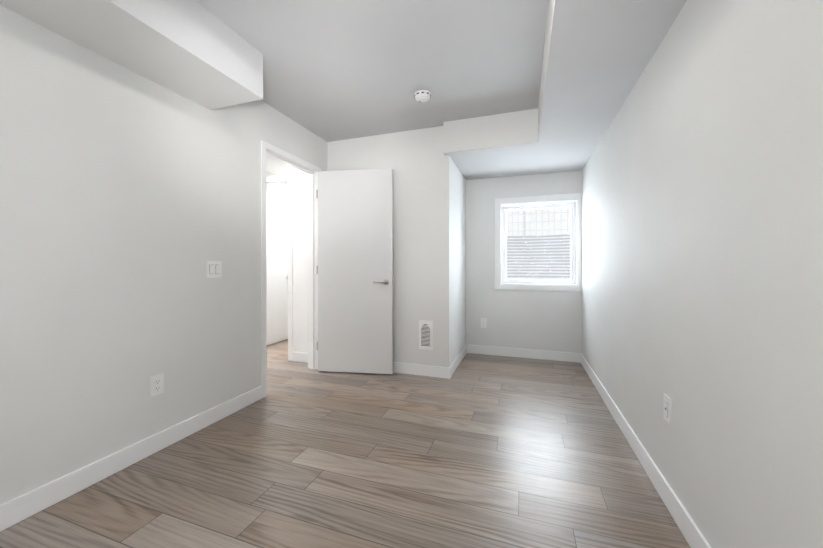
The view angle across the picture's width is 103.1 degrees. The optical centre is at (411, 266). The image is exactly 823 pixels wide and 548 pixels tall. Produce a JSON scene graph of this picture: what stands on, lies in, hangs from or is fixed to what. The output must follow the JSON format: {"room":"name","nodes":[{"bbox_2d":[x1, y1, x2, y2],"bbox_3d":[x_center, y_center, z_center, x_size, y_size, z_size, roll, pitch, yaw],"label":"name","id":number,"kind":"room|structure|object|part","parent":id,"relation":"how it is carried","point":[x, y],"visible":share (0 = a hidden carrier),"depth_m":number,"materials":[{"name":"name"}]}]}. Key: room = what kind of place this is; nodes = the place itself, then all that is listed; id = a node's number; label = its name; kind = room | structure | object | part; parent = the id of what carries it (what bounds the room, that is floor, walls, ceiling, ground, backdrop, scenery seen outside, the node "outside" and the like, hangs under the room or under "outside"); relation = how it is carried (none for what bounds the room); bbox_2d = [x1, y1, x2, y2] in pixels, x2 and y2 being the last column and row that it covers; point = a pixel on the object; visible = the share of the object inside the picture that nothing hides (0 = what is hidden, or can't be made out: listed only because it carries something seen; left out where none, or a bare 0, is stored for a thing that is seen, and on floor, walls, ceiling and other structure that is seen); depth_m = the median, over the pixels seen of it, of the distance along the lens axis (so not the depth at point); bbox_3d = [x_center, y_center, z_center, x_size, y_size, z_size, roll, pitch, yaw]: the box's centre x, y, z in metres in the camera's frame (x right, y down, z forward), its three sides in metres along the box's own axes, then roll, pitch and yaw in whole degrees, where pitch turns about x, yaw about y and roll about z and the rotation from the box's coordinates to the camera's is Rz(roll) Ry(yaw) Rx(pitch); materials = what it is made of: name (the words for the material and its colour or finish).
{"room":"empty bedroom","nodes":[
{"label":"empty bedroom","id":0,"kind":"room"},
{"bbox_2d":[0,0,262,109],"bbox_3d":[-1.575,-1.235,1.070,0.458,0.292,2.408,0,0,19],"label":"ceiling","id":1,"kind":"structure","parent":0,"point":[195,51],"depth_m":1.68,"materials":[{"name":"paint"}]},
{"bbox_2d":[0,5,327,504],"bbox_3d":[-1.616,-0.140,1.848,0.120,2.485,3.850,0,0,19],"label":"wall","id":2,"kind":"structure","parent":0,"point":[130,203],"depth_m":1.74,"materials":[{"name":"paint"}]},
{"bbox_2d":[0,386,261,531],"bbox_3d":[-1.553,1.049,1.829,0.013,0.108,3.850,0,0,19],"label":"baseboard","id":3,"kind":"structure","parent":2,"relation":"attached to","point":[14,511],"depth_m":1.72,"materials":[{"name":"white paint"}]},
{"bbox_2d":[150,373,163,396],"bbox_3d":[-1.514,0.708,1.947,0.009,0.116,0.072,0,0,19],"label":"electrical outlet","id":4,"kind":"object","parent":2,"relation":"attached to","point":[156,384],"visible":1,"depth_m":1.94,"materials":[{"name":"white plastic"}]},
{"bbox_2d":[206,261,221,277],"bbox_3d":[-1.390,0.022,2.305,0.012,0.116,0.118,0,0,19],"label":"double light switch","id":5,"kind":"object","parent":2,"relation":"attached to","point":[213,269],"visible":1,"depth_m":2.30,"materials":[{"name":"white plastic"}]},
{"bbox_2d":[261,140,321,397],"bbox_3d":[-1.173,0.025,3.145,0.144,2.150,0.850,0,0,19],"label":"door frame","id":6,"kind":"structure","parent":2,"relation":"attached to","point":[282,156],"depth_m":3.44,"materials":[{"name":"white paint"}]},
{"bbox_2d":[316,169,392,373],"bbox_3d":[-0.589,0.053,3.388,0.812,2.070,0.242,0,0,19],"label":"door","id":7,"kind":"structure","parent":6,"relation":"attached to","point":[355,271],"depth_m":3.34,"materials":[{"name":"white paint"}]},
{"bbox_3d":[-0.983,0.040,3.424,0.042,1.690,0.045,0,0,19],"label":"door hinges","id":8,"kind":"part","parent":7,"relation":"part of","materials":[{"name":"silver metal"}]},
{"bbox_3d":[-0.289,0.160,3.321,0.202,0.056,0.176,0,0,19],"label":"handle","id":9,"kind":"part","parent":7,"relation":"part of","materials":[{"name":"grey metal"}]},
{"bbox_2d":[266,172,287,200],"bbox_3d":[-2.572,-0.142,3.072,0.120,2.485,5.550,0,0,19],"label":"wall","id":10,"kind":"structure","parent":0,"point":[280,187],"depth_m":4.75,"materials":[{"name":"paint"}]},
{"bbox_2d":[266,195,287,344],"bbox_3d":[-1.935,0.057,4.572,0.108,2.058,0.760,0,0,19],"label":"hall door","id":11,"kind":"structure","parent":10,"relation":"in","point":[277,260],"depth_m":4.66,"materials":[{"name":"white paint"}]},
{"bbox_2d":[266,174,292,360],"bbox_3d":[-1.613,0.013,4.403,0.835,2.170,1.012,0,0,19],"label":"door frame","id":12,"kind":"structure","parent":10,"relation":"attached to","point":[287,177],"depth_m":3.80,"materials":[{"name":"white paint"}]},
{"bbox_2d":[266,156,287,175],"bbox_3d":[-1.958,-1.342,2.861,1.176,0.085,5.550,0,0,19],"label":"ceiling","id":13,"kind":"structure","parent":0,"point":[275,167],"depth_m":4.31,"materials":[{"name":"paint"}]},
{"bbox_2d":[288,165,307,352],"bbox_3d":[-1.594,-0.141,2.739,0.414,2.485,5.550,0,0,19],"label":"wall","id":14,"kind":"structure","parent":0,"point":[300,260],"depth_m":3.76,"materials":[{"name":"paint"}]},
{"bbox_2d":[293,352,307,362],"bbox_3d":[-1.221,1.045,3.726,0.336,0.108,0.036,0,0,19],"label":"baseboard","id":15,"kind":"structure","parent":14,"relation":"attached to","point":[300,357],"depth_m":3.71,"materials":[{"name":"white paint"}]},
{"bbox_2d":[0,339,689,547],"bbox_3d":[-0.622,1.152,2.409,4.240,0.100,5.790,0,0,19],"label":"floor","id":16,"kind":"structure","parent":0,"point":[482,451],"depth_m":1.72,"materials":[{"name":"brown wood"}]},
{"bbox_2d":[197,0,547,141],"bbox_3d":[-0.622,-1.443,2.405,4.240,0.120,5.790,0,0,19],"label":"ceiling","id":17,"kind":"structure","parent":0,"point":[335,70],"depth_m":2.18,"materials":[{"name":"paint"}]},
{"bbox_2d":[414,90,430,101],"bbox_3d":[0.089,-1.359,2.632,0.140,0.049,0.140,0,0,19],"label":"smoke detector","id":18,"kind":"object","parent":17,"relation":"attached to","point":[422,95],"visible":1,"depth_m":2.59,"materials":[{"name":"white plastic"}]},
{"bbox_2d":[328,126,465,366],"bbox_3d":[-0.333,-0.144,4.105,1.910,2.485,1.250,0,0,19],"label":"wall","id":19,"kind":"structure","parent":0,"point":[429,232],"depth_m":3.33,"materials":[{"name":"paint"}]},
{"bbox_2d":[393,362,449,378],"bbox_3d":[-0.274,1.046,3.419,1.380,0.108,0.013,0,0,19],"label":"baseboard","id":20,"kind":"structure","parent":19,"relation":"attached to","point":[424,370],"depth_m":3.28,"materials":[{"name":"white paint"}]},
{"bbox_2d":[419,320,432,349],"bbox_3d":[0.142,0.690,3.279,0.145,0.290,0.010,0,0,19],"label":"air vent","id":21,"kind":"object","parent":19,"relation":"in","point":[426,335],"visible":1,"depth_m":3.27,"materials":[{"name":"white plastic"}]},
{"bbox_2d":[449,344,466,377],"bbox_3d":[0.536,1.045,3.678,0.013,0.108,1.000,0,0,19],"label":"baseboard","id":22,"kind":"structure","parent":19,"relation":"attached to","point":[457,361],"depth_m":3.59,"materials":[{"name":"white paint"}]},
{"bbox_2d":[466,171,581,352],"bbox_3d":[1.413,-0.144,4.037,1.440,2.485,0.250,0,0,19],"label":"wall","id":23,"kind":"structure","parent":0,"point":[546,320],"depth_m":3.98,"materials":[{"name":"paint"}]},
{"bbox_2d":[481,318,486,327],"bbox_3d":[0.898,0.709,4.077,0.072,0.116,0.009,0,0,19],"label":"outlet","id":24,"kind":"object","parent":23,"relation":"attached to","point":[483,322],"visible":1,"depth_m":4.07,"materials":[{"name":"white plastic"}]},
{"bbox_2d":[467,344,580,362],"bbox_3d":[1.314,1.045,3.934,1.294,0.108,0.013,0,0,19],"label":"baseboard","id":25,"kind":"structure","parent":23,"relation":"attached to","point":[530,353],"depth_m":3.91,"materials":[{"name":"white paint"}]},
{"bbox_2d":[506,234,570,283],"bbox_3d":[1.721,0.043,4.520,1.916,1.010,0.862,0,0,19],"label":"window well","id":26,"kind":"object","parent":23,"relation":"attached to","point":[545,259],"depth_m":4.90,"materials":[{"name":"metal"}]},
{"bbox_2d":[495,193,581,290],"bbox_3d":[1.503,-0.274,3.938,0.963,1.115,0.150,0,0,19],"label":"window","id":27,"kind":"structure","parent":23,"relation":"in","point":[549,206],"depth_m":3.91,"materials":[{"name":"white plastic"}]},
{"bbox_2d":[443,0,686,179],"bbox_3d":[0.514,-1.234,1.648,1.360,0.295,4.850,0,0,19],"label":"ceiling","id":28,"kind":"structure","parent":0,"point":[598,55],"depth_m":2.08,"materials":[{"name":"paint"}]},
{"bbox_2d":[582,0,822,547],"bbox_3d":[1.214,-0.139,1.411,0.120,2.485,4.850,0,0,19],"label":"wall","id":29,"kind":"structure","parent":0,"point":[702,239],"depth_m":1.10,"materials":[{"name":"paint"}]},
{"bbox_2d":[581,353,711,547],"bbox_3d":[1.152,1.049,1.434,0.013,0.108,4.850,0,0,19],"label":"baseboard","id":30,"kind":"structure","parent":29,"relation":"attached to","point":[693,535],"depth_m":1.62,"materials":[{"name":"white paint"}]},
{"bbox_2d":[664,394,671,424],"bbox_3d":[1.177,0.658,1.509,0.013,0.116,0.072,0,0,19],"label":"electrical outlet","id":31,"kind":"object","parent":29,"relation":"attached to","point":[667,409],"visible":1,"depth_m":1.49,"materials":[{"name":"white plastic"}]},
{"label":"outside","id":32,"kind":"structure","parent":0,"visible":0},
{"bbox_2d":[507,207,570,235],"bbox_3d":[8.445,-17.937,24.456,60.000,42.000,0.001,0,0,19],"label":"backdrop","id":33,"kind":"structure","parent":32,"point":[527,223],"depth_m":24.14,"materials":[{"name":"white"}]}
]}

